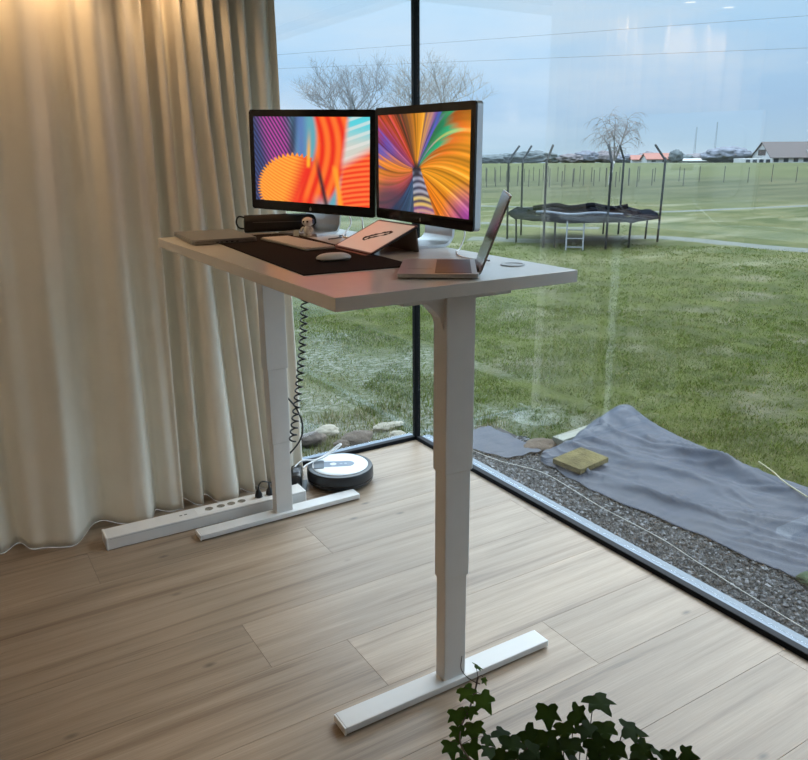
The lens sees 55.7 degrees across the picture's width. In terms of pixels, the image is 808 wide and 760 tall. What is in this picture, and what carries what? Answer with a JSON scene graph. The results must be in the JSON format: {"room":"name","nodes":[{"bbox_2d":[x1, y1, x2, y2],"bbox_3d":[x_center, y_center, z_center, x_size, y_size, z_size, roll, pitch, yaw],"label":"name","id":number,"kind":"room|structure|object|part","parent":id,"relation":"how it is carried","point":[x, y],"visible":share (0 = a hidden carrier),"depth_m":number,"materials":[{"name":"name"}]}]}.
{"room":"home office","nodes":[
{"label":"home office","id":0,"kind":"room"},
{"bbox_2d":[0,440,807,759],"bbox_3d":[0.107,1.513,0.819,4.000,0.110,6.600,-10,19,-30],"label":"floor","id":1,"kind":"structure","parent":0,"point":[248,643],"depth_m":2.65,"materials":[{"name":"brown wood"}]},
{"bbox_2d":[102,483,305,550],"bbox_3d":[-0.897,0.620,3.523,0.924,0.061,0.101,-10,19,-29],"label":"power strip","id":2,"kind":"object","parent":1,"relation":"on","point":[177,522],"visible":0.94,"depth_m":3.45,"materials":[{"name":"white plastic"}]},
{"bbox_2d":[204,506,213,510],"bbox_3d":[-0.897,0.592,3.514,0.045,0.002,0.045,-3,17,-8],"label":"socket","id":3,"kind":"object","parent":2,"relation":"attached to","point":[206,508],"depth_m":3.52,"materials":[{"name":"black plastic"}]},
{"bbox_2d":[216,504,225,507],"bbox_3d":[-0.850,0.584,3.541,0.045,0.002,0.045,2,17,7],"label":"socket","id":4,"kind":"object","parent":2,"relation":"attached to","point":[217,505],"depth_m":3.54,"materials":[{"name":"black plastic"}]},
{"bbox_2d":[226,501,235,505],"bbox_3d":[-0.806,0.576,3.565,0.045,0.002,0.045,-13,21,-36],"label":"socket","id":5,"kind":"object","parent":2,"relation":"attached to","point":[228,503],"depth_m":3.57,"materials":[{"name":"black plastic"}]},
{"bbox_3d":[-0.776,0.572,3.583,0.400,0.001,0.062,-10,19,-29],"label":"socket panel","id":6,"kind":"part","parent":2,"relation":"part of","materials":[{"name":"white plastic"}]},
{"bbox_2d":[237,499,245,502],"bbox_3d":[-0.763,0.569,3.590,0.045,0.002,0.045,-10,19,-30],"label":"socket","id":7,"kind":"object","parent":2,"relation":"attached to","point":[238,500],"depth_m":3.59,"materials":[{"name":"black plastic"}]},
{"bbox_2d":[255,481,270,497],"bbox_3d":[-0.669,0.513,3.637,0.092,0.076,0.035,-14,22,-39],"label":"plug","id":8,"kind":"object","parent":2,"relation":"attached to","point":[258,494],"visible":1,"depth_m":3.62,"materials":[{"name":"black plastic"}]},
{"bbox_2d":[266,482,271,495],"bbox_3d":[-0.646,0.536,3.696,0.035,0.109,0.114,-2,17,-4],"label":"plug","id":9,"kind":"object","parent":2,"relation":"attached to","point":[269,489],"visible":0.71,"depth_m":3.64,"materials":[{"name":"black plastic"}]},
{"bbox_2d":[291,465,306,490],"bbox_3d":[-0.532,0.497,3.868,0.078,0.092,0.150,-2,17,-6],"label":"dock","id":10,"kind":"object","parent":1,"relation":"on","point":[296,473],"visible":0.84,"depth_m":3.83,"materials":[{"name":"black plastic"}]},
{"bbox_2d":[307,453,373,490],"bbox_3d":[-0.328,0.474,3.932,0.342,0.097,0.342,-2,17,-6],"label":"robot vacuum","id":11,"kind":"object","parent":1,"relation":"on","point":[336,471],"visible":0.98,"depth_m":3.84,"materials":[{"name":"white plastic"}]},
{"bbox_2d":[294,443,341,467],"bbox_3d":[-0.448,0.387,3.942,0.273,0.076,0.072,-14,22,-38],"label":"cable","id":12,"kind":"object","parent":11,"relation":"on","point":[339,444],"visible":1,"depth_m":3.95,"materials":[{"name":"white plastic"}]},
{"bbox_3d":[-0.348,0.430,3.916,0.185,0.001,0.066,-2,17,-6],"label":"control panel","id":13,"kind":"part","parent":11,"relation":"part of","materials":[{"name":"grey plastic"}]},
{"bbox_3d":[-0.328,0.432,3.919,0.287,0.004,0.287,-2,17,-6],"label":"plate","id":14,"kind":"part","parent":11,"relation":"part of","materials":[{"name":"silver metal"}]},
{"bbox_2d":[158,229,577,735],"bbox_3d":[-0.236,0.172,2.842,0.802,1.301,1.595,-10,19,-30],"label":"desk","id":15,"kind":"object","parent":1,"relation":"on","point":[451,302],"visible":0.94,"depth_m":2.28,"materials":[{"name":"white laminate"}]},
{"bbox_2d":[174,229,256,244],"bbox_3d":[-0.755,-0.571,3.038,0.245,0.017,0.372,-9,19,-25],"label":"laptop","id":16,"kind":"object","parent":15,"relation":"on","point":[220,235],"visible":1,"depth_m":2.96,"materials":[{"name":"metal"}]},
{"bbox_2d":[236,213,315,232],"bbox_3d":[-0.546,-0.678,3.291,0.351,0.076,0.072,-5,17,-14],"label":"case","id":17,"kind":"object","parent":15,"relation":"on","point":[266,222],"visible":0.84,"depth_m":3.26,"materials":[{"name":"black fabric"}]},
{"bbox_2d":[288,398,303,453],"bbox_3d":[-0.536,0.014,3.434,0.146,1.256,0.038,2,17,7],"label":"cable","id":18,"kind":"object","parent":15,"relation":"hanging from","point":[297,444],"visible":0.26,"depth_m":3.50,"materials":[{"name":"black plastic"}]},
{"bbox_2d":[289,300,308,441],"bbox_3d":[-0.451,-0.146,3.281,0.139,0.868,0.036,-10,19,-30],"label":"coiled cable","id":19,"kind":"object","parent":15,"relation":"hanging from","point":[305,302],"visible":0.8,"depth_m":3.31,"materials":[{"name":"black plastic"}]},
{"bbox_2d":[300,217,313,236],"bbox_3d":[-0.391,-0.625,3.111,0.059,0.077,0.045,5,18,19],"label":"figurine","id":20,"kind":"object","parent":15,"relation":"on","point":[307,222],"visible":0.99,"depth_m":3.10,"materials":[{"name":"beige plastic"}]},
{"bbox_2d":[219,233,401,275],"bbox_3d":[-0.383,-0.458,2.686,0.360,0.003,1.120,-9,19,-26],"label":"desk mat","id":21,"kind":"object","parent":15,"relation":"on","point":[299,261],"visible":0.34,"depth_m":2.44,"materials":[{"name":"black fabric"}]},
{"bbox_2d":[293,230,298,235],"bbox_3d":[-0.438,-0.595,3.102,0.026,0.026,0.005,8,18,25],"label":"paper tag","id":22,"kind":"object","parent":21,"relation":"on","point":[295,232],"visible":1,"depth_m":3.10,"materials":[{"name":"beige paper"}]},
{"bbox_2d":[261,236,335,250],"bbox_3d":[-0.399,-0.509,2.833,0.116,0.011,0.425,-10,19,-30],"label":"keyboard","id":23,"kind":"object","parent":21,"relation":"on","point":[294,242],"visible":1,"depth_m":2.79,"materials":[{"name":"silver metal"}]},
{"bbox_2d":[316,252,350,261],"bbox_3d":[-0.222,-0.391,2.411,0.114,0.023,0.056,-8,18,-24],"label":"mouse","id":24,"kind":"object","parent":21,"relation":"on","point":[333,256],"visible":1,"depth_m":2.39,"materials":[{"name":"white plastic"}]},
{"bbox_2d":[335,220,418,255],"bbox_3d":[-0.108,-0.496,2.654,0.210,0.090,0.280,-10,19,-29],"label":"tablet","id":25,"kind":"object","parent":21,"relation":"on","point":[380,234],"visible":0.94,"depth_m":2.64,"materials":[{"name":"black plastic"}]},
{"bbox_2d":[249,109,376,236],"bbox_3d":[-0.384,-0.862,3.159,0.656,0.503,0.198,9,19,30],"label":"monitor","id":26,"kind":"object","parent":15,"relation":"on","point":[321,163],"visible":1,"depth_m":3.13,"materials":[{"name":"metal"}]},
{"bbox_2d":[342,216,351,237],"bbox_3d":[-0.217,-0.627,3.076,0.069,0.102,0.248,-6,18,-18],"label":"cable","id":27,"kind":"object","parent":15,"relation":"on","point":[349,216],"visible":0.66,"depth_m":3.14,"materials":[{"name":"white plastic"}]},
{"bbox_2d":[375,100,482,248],"bbox_3d":[0.063,-0.728,2.729,0.198,0.488,0.648,-10,19,-30],"label":"monitor","id":28,"kind":"object","parent":15,"relation":"on","point":[429,156],"visible":1,"depth_m":2.67,"materials":[{"name":"metal"}]},
{"bbox_2d":[397,190,511,277],"bbox_3d":[0.141,-0.421,2.171,0.303,0.218,0.303,1,17,4],"label":"laptop","id":29,"kind":"object","parent":15,"relation":"on","point":[409,268],"visible":1,"depth_m":2.13,"materials":[{"name":"silver metal"}]},
{"bbox_3d":[0.251,-0.426,2.162,0.080,0.206,0.303,1,17,4],"label":"lid","id":30,"kind":"part","parent":29,"relation":"part of","materials":[{"name":"silver metal"}]},
{"bbox_2d":[456,231,489,261],"bbox_3d":[0.202,-0.496,2.551,0.072,0.149,0.469,-2,17,-6],"label":"cable","id":31,"kind":"object","parent":15,"relation":"on","point":[464,231],"visible":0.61,"depth_m":2.54,"materials":[{"name":"white plastic"}]},
{"bbox_3d":[0.250,1.045,1.226,0.310,0.551,0.313,-10,19,-30],"label":"plant stand","id":32,"kind":"object","parent":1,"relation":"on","visible":0},
{"bbox_2d":[441,656,699,759],"bbox_3d":[0.217,0.602,1.062,0.347,0.394,0.310,4,17,13],"label":"ivy","id":33,"kind":"object","parent":32,"relation":"on","point":[536,744],"visible":1,"depth_m":1.02,"materials":[{"name":"plant"}]},
{"bbox_2d":[411,0,419,439],"bbox_3d":[0.066,-0.799,4.176,0.034,2.510,0.034,-10,19,-30],"label":"trim","id":34,"kind":"structure","parent":0,"point":[415,4],"depth_m":4.16,"materials":[{"name":"black metal"}]},
{"bbox_3d":[-2.861,-0.257,2.550,1.250,2.570,0.200,-10,19,-30],"label":"wall","id":35,"kind":"structure","parent":0,"visible":0},
{"bbox_2d":[302,433,414,465],"bbox_3d":[-1.141,-0.612,3.507,2.828,2.477,0.119,-10,19,-30],"label":"window frame","id":36,"kind":"structure","parent":35,"relation":"in","point":[407,437],"depth_m":4.38,"materials":[{"name":"black metal"}]},
{"bbox_3d":[2.686,0.380,0.280,0.200,2.570,3.550,-10,19,-30],"label":"wall","id":37,"kind":"structure","parent":0,"visible":0},
{"bbox_2d":[416,433,807,660],"bbox_3d":[0.915,-0.456,2.935,0.119,2.477,3.128,-10,19,-30],"label":"window","id":38,"kind":"structure","parent":37,"relation":"in","point":[776,632],"depth_m":3.11,"materials":[{"name":"black metal"}]},
{"label":"outside","id":39,"kind":"structure","parent":0,"visible":0},
{"bbox_2d":[279,16,798,54],"bbox_3d":[4.177,-20.369,45.806,54.770,2.737,0.013,1,17,5],"label":"power line","id":40,"kind":"object","parent":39,"point":[795,16],"visible":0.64,"depth_m":45.35,"materials":[{"name":"grey metal"}]},
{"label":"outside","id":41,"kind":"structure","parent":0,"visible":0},
{"bbox_2d":[280,48,795,68],"bbox_3d":[4.209,-19.262,46.135,55.193,1.124,0.012,1,17,5],"label":"power line","id":42,"kind":"object","parent":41,"point":[790,48],"visible":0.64,"depth_m":45.78,"materials":[{"name":"grey metal"}]},
{"bbox_3d":[0.008,-1.018,0.192,4.600,0.200,7.300,-10,19,-30],"label":"ceiling","id":43,"kind":"structure","parent":0,"visible":0},
{"bbox_2d":[0,0,302,552],"bbox_3d":[-1.311,-0.516,3.163,1.948,2.447,0.194,-12,20,-33],"label":"curtain","id":44,"kind":"object","parent":43,"relation":"hanging from","point":[132,376],"visible":0.84,"depth_m":3.25,"materials":[{"name":"beige fabric"}]},
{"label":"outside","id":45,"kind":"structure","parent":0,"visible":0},
{"bbox_2d":[286,163,807,486],"bbox_3d":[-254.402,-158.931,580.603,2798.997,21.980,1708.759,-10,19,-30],"label":"ground","id":46,"kind":"structure","parent":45,"point":[782,226],"depth_m":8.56,"materials":[{"name":"green plant"}]},
{"bbox_2d":[301,431,327,447],"bbox_3d":[-0.578,0.374,4.819,0.204,0.103,0.161,-10,19,-30],"label":"stone","id":47,"kind":"object","parent":46,"relation":"on","point":[314,438],"visible":0.82,"depth_m":4.77,"materials":[{"name":"grey stone"}]},
{"bbox_2d":[315,424,338,436],"bbox_3d":[-0.500,0.332,4.970,0.161,0.075,0.140,-3,17,-8],"label":"stone","id":48,"kind":"object","parent":46,"relation":"on","point":[330,429],"visible":0.73,"depth_m":4.93,"materials":[{"name":"beige stone"}]},
{"bbox_2d":[333,439,350,448],"bbox_3d":[-0.377,0.400,4.751,0.124,0.064,0.107,1,17,6],"label":"stone","id":49,"kind":"object","parent":46,"relation":"on","point":[343,442],"visible":0.68,"depth_m":4.71,"materials":[{"name":"stone"}]},
{"bbox_2d":[291,50,400,108],"bbox_3d":[-4.218,-16.877,48.979,7.840,8.390,6.416,3,17,12],"label":"bare tree","id":50,"kind":"object","parent":46,"relation":"on","point":[332,88],"visible":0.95,"depth_m":47.93,"materials":[{"name":"grey plant"}]},
{"bbox_2d":[340,430,372,445],"bbox_3d":[-0.300,0.374,4.818,0.186,0.117,0.179,3,17,12],"label":"stone","id":51,"kind":"object","parent":46,"relation":"on","point":[355,437],"visible":0.69,"depth_m":4.76,"materials":[{"name":"brown stone"}]},
{"bbox_2d":[372,421,403,430],"bbox_3d":[-0.106,0.306,5.051,0.233,0.056,0.097,-10,19,-30],"label":"stone","id":52,"kind":"object","parent":46,"relation":"on","point":[400,423],"visible":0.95,"depth_m":5.02,"materials":[{"name":"beige stone"}]},
{"bbox_2d":[388,430,405,437],"bbox_3d":[-0.041,0.354,4.896,0.106,0.068,0.109,3,17,12],"label":"stone","id":53,"kind":"object","parent":46,"relation":"on","point":[395,432],"visible":0.62,"depth_m":4.87,"materials":[{"name":"beige stone"}]},
{"bbox_2d":[378,48,496,106],"bbox_3d":[2.546,-19.713,57.073,9.357,9.058,8.631,-6,18,-18],"label":"bare tree","id":54,"kind":"object","parent":46,"relation":"on","point":[443,84],"visible":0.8,"depth_m":55.19,"materials":[{"name":"brown plant"}]},
{"bbox_2d":[482,154,503,163],"bbox_3d":[31.902,-88.084,304.778,17.016,3.744,17.449,3,17,10],"label":"tree","id":55,"kind":"object","parent":46,"relation":"on","point":[493,158],"visible":0.52,"depth_m":299.54,"materials":[{"name":"grey plant"}]},
{"bbox_2d":[499,153,515,162],"bbox_3d":[41.703,-90.073,310.649,13.120,4.252,13.617,-4,17,-11],"label":"tree","id":56,"kind":"object","parent":46,"relation":"on","point":[506,155],"visible":0.27,"depth_m":306.15,"materials":[{"name":"grey plant"}]},
{"bbox_2d":[507,150,556,162],"bbox_3d":[49.551,-86.257,295.538,18.159,5.047,18.109,10,20,31],"label":"tree","id":57,"kind":"object","parent":46,"relation":"on","point":[536,156],"visible":0.84,"depth_m":290.57,"materials":[{"name":"grey plant"}]},
{"bbox_2d":[523,438,555,453],"bbox_3d":[0.826,0.417,4.684,0.254,0.108,0.177,-10,19,-30],"label":"stone","id":58,"kind":"object","parent":46,"relation":"on","point":[542,444],"visible":0.59,"depth_m":4.64,"materials":[{"name":"brown stone"}]},
{"bbox_2d":[480,222,600,228],"bbox_3d":[3.192,-3.741,18.508,3.245,0.036,0.670,11,20,33],"label":"strip","id":59,"kind":"object","parent":46,"relation":"on","point":[480,222],"visible":0.76,"depth_m":18.24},
{"bbox_2d":[548,155,559,162],"bbox_3d":[63.210,-93.754,323.967,11.846,3.808,12.244,-4,17,-13],"label":"tree","id":60,"kind":"object","parent":46,"relation":"on","point":[554,160],"visible":0.28,"depth_m":319.91,"materials":[{"name":"grey plant"}]},
{"bbox_2d":[556,153,583,162],"bbox_3d":[67.051,-89.610,308.913,11.229,3.828,9.889,5,17,17],"label":"tree","id":61,"kind":"object","parent":46,"relation":"on","point":[565,158],"visible":1,"depth_m":305.74,"materials":[{"name":"grey plant"}]},
{"bbox_2d":[552,425,600,445],"bbox_3d":[1.147,0.335,4.840,0.520,0.050,0.085,-13,21,-36],"label":"timber offcut","id":62,"kind":"object","parent":46,"relation":"on","point":[558,439],"visible":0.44,"depth_m":4.71,"materials":[{"name":"beige wood"}]},
{"bbox_2d":[506,144,666,250],"bbox_3d":[3.536,-3.685,15.081,3.010,1.847,3.009,-10,19,-30],"label":"trampoline","id":63,"kind":"object","parent":46,"relation":"on","point":[584,213],"visible":0.98,"depth_m":14.61,"materials":[{"name":"grey metal"}]},
{"bbox_3d":[2.202,-2.947,15.000,0.055,0.491,0.036,-3,17,-9],"label":"leg","id":64,"kind":"part","parent":63,"relation":"part of","materials":[{"name":"grey metal"}]},
{"bbox_3d":[2.799,-2.704,14.173,0.036,0.491,0.055,11,20,34],"label":"leg","id":65,"kind":"part","parent":63,"relation":"part of","materials":[{"name":"grey metal"}]},
{"bbox_3d":[4.167,-2.694,14.105,0.040,0.492,0.058,-10,19,-30],"label":"leg","id":66,"kind":"part","parent":63,"relation":"part of","materials":[{"name":"grey metal"}]},
{"bbox_3d":[4.900,-3.099,15.435,0.055,0.491,0.036,-3,17,-9],"label":"leg","id":67,"kind":"part","parent":63,"relation":"part of","materials":[{"name":"grey metal"}]},
{"bbox_2d":[574,150,600,162],"bbox_3d":[75.989,-92.544,316.941,13.232,5.181,12.809,3,17,12],"label":"tree","id":68,"kind":"object","parent":46,"relation":"on","point":[589,156],"visible":0.67,"depth_m":312.42,"materials":[{"name":"grey plant"}]},
{"bbox_2d":[596,150,619,162],"bbox_3d":[84.034,-92.511,316.964,13.820,5.322,14.059,0,17,1],"label":"tree","id":69,"kind":"object","parent":46,"relation":"on","point":[601,154],"visible":0.38,"depth_m":312.65,"materials":[{"name":"grey plant"}]},
{"bbox_2d":[583,106,648,184],"bbox_3d":[10.792,-11.827,39.102,3.012,4.129,3.702,-3,17,-8],"label":"birch tree","id":70,"kind":"object","parent":46,"relation":"on","point":[613,134],"visible":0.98,"depth_m":38.64,"materials":[{"name":"grey plant"}]},
{"bbox_2d":[607,154,630,162],"bbox_3d":[82.871,-81.029,279.684,16.618,3.229,16.360,2,17,8],"label":"tree","id":71,"kind":"object","parent":46,"relation":"on","point":[619,159],"visible":0.28,"depth_m":274.50,"materials":[{"name":"grey plant"}]},
{"bbox_2d":[629,155,641,162],"bbox_3d":[79.376,-73.182,256.537,7.000,4.487,7.200,3,17,10],"label":"barn","id":72,"kind":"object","parent":46,"relation":"on","point":[633,158],"visible":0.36,"depth_m":254.27,"materials":[{"name":"red ceramic"}]},
{"bbox_2d":[466,235,807,252],"bbox_3d":[5.226,-2.655,14.823,7.955,0.043,2.798,9,19,29],"label":"path","id":73,"kind":"structure","parent":46,"relation":"on","point":[519,240],"depth_m":15.37,"materials":[{"name":"grey concrete"}]},
{"bbox_2d":[473,424,807,637],"bbox_3d":[1.191,0.762,3.566,0.660,0.022,3.400,-10,19,-30],"label":"gravel bed","id":74,"kind":"object","parent":46,"relation":"on","point":[767,598],"visible":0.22,"depth_m":3.49,"materials":[{"name":"grey gravel"}]},
{"bbox_2d":[473,435,807,635],"bbox_3d":[1.214,0.733,3.607,0.660,0.040,3.191,-10,19,-30],"label":"gravel","id":75,"kind":"object","parent":74,"relation":"on","point":[768,584],"visible":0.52,"depth_m":3.51,"materials":[{"name":"gravel"}]},
{"bbox_2d":[473,426,540,457],"bbox_3d":[0.546,0.385,4.696,0.349,0.018,0.545,-10,19,-30],"label":"cloth","id":76,"kind":"object","parent":75,"relation":"on","point":[487,439],"visible":0.81,"depth_m":4.67,"materials":[{"name":"grey fabric"}]},
{"bbox_2d":[473,450,807,630],"bbox_3d":[1.028,0.678,3.754,0.153,0.006,2.420,-10,19,-29],"label":"cord","id":77,"kind":"object","parent":75,"relation":"on","point":[473,450],"visible":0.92,"depth_m":3.50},
{"bbox_2d":[481,205,807,211],"bbox_3d":[8.367,-5.314,23.595,12.659,0.047,2.963,0,17,2],"label":"path","id":78,"kind":"structure","parent":46,"relation":"on","point":[481,205],"depth_m":23.23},
{"bbox_2d":[639,153,672,162],"bbox_3d":[80.781,-69.923,244.102,9.000,4.974,8.200,0,17,2],"label":"cottage","id":79,"kind":"structure","parent":46,"relation":"on","point":[646,157],"depth_m":241.27,"materials":[{"name":"white paint"}]},
{"bbox_2d":[540,404,807,577],"bbox_3d":[1.838,0.657,3.642,1.076,0.104,3.231,-9,19,-27],"label":"cloth","id":80,"kind":"object","parent":46,"relation":"on","point":[747,510],"visible":0.94,"depth_m":4.04,"materials":[{"name":"grey fabric"}]},
{"bbox_2d":[553,447,607,473],"bbox_3d":[1.008,0.459,4.361,0.251,0.043,0.200,-13,21,-37],"label":"paving slab","id":81,"kind":"object","parent":80,"relation":"on","point":[578,460],"visible":1,"depth_m":4.33,"materials":[{"name":"yellow stone"}]},
{"bbox_2d":[758,461,807,497],"bbox_3d":[1.984,0.516,4.004,0.026,0.028,0.413,-3,17,-7],"label":"twig","id":82,"kind":"object","parent":80,"relation":"on","point":[758,461],"visible":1,"depth_m":3.99,"materials":[{"name":"beige wood"}]},
{"bbox_2d":[796,571,807,585],"bbox_3d":[1.700,0.835,3.198,0.105,0.048,0.100,-10,19,-30],"label":"mossy stone","id":83,"kind":"object","parent":80,"relation":"on","point":[802,577],"visible":1,"depth_m":3.19,"materials":[{"name":"green stone"}]},
{"bbox_2d":[668,149,682,162],"bbox_3d":[84.741,-69.751,238.049,4.702,4.245,4.914,-12,20,-33],"label":"tree","id":84,"kind":"object","parent":46,"relation":"on","point":[676,155],"visible":1,"depth_m":236.58,"materials":[{"name":"plant"}]},
{"bbox_2d":[683,154,692,158],"bbox_3d":[100.498,-82.830,285.523,14.451,3.408,14.408,5,17,17],"label":"tree","id":85,"kind":"object","parent":46,"relation":"on","point":[684,155],"visible":0.1,"depth_m":279.78,"materials":[{"name":"grey plant"}]},
{"bbox_2d":[687,153,700,157],"bbox_3d":[118.329,-89.946,310.029,16.785,4.086,16.468,10,20,31],"label":"tree","id":86,"kind":"object","parent":46,"relation":"on","point":[695,155],"visible":0.15,"depth_m":305.37,"materials":[{"name":"grey plant"}]},
{"bbox_2d":[677,158,729,162],"bbox_3d":[95.190,-69.187,244.818,19.000,3.480,7.200,4,17,15],"label":"shed","id":87,"kind":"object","parent":46,"relation":"on","point":[689,160],"visible":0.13,"depth_m":242.48,"materials":[{"name":"white"}]},
{"bbox_2d":[701,146,751,162],"bbox_3d":[98.382,-68.533,232.183,15.500,4.863,15.640,8,19,26],"label":"tree","id":88,"kind":"object","parent":46,"relation":"on","point":[722,154],"visible":0.91,"depth_m":228.29,"materials":[{"name":"grey plant"}]},
{"bbox_2d":[733,141,807,162],"bbox_3d":[120.303,-66.441,224.627,51.500,9.180,10.180,-4,17,-11],"label":"farmhouse","id":89,"kind":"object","parent":46,"relation":"on","point":[766,152],"visible":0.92,"depth_m":219.87,"materials":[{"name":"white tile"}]}
]}

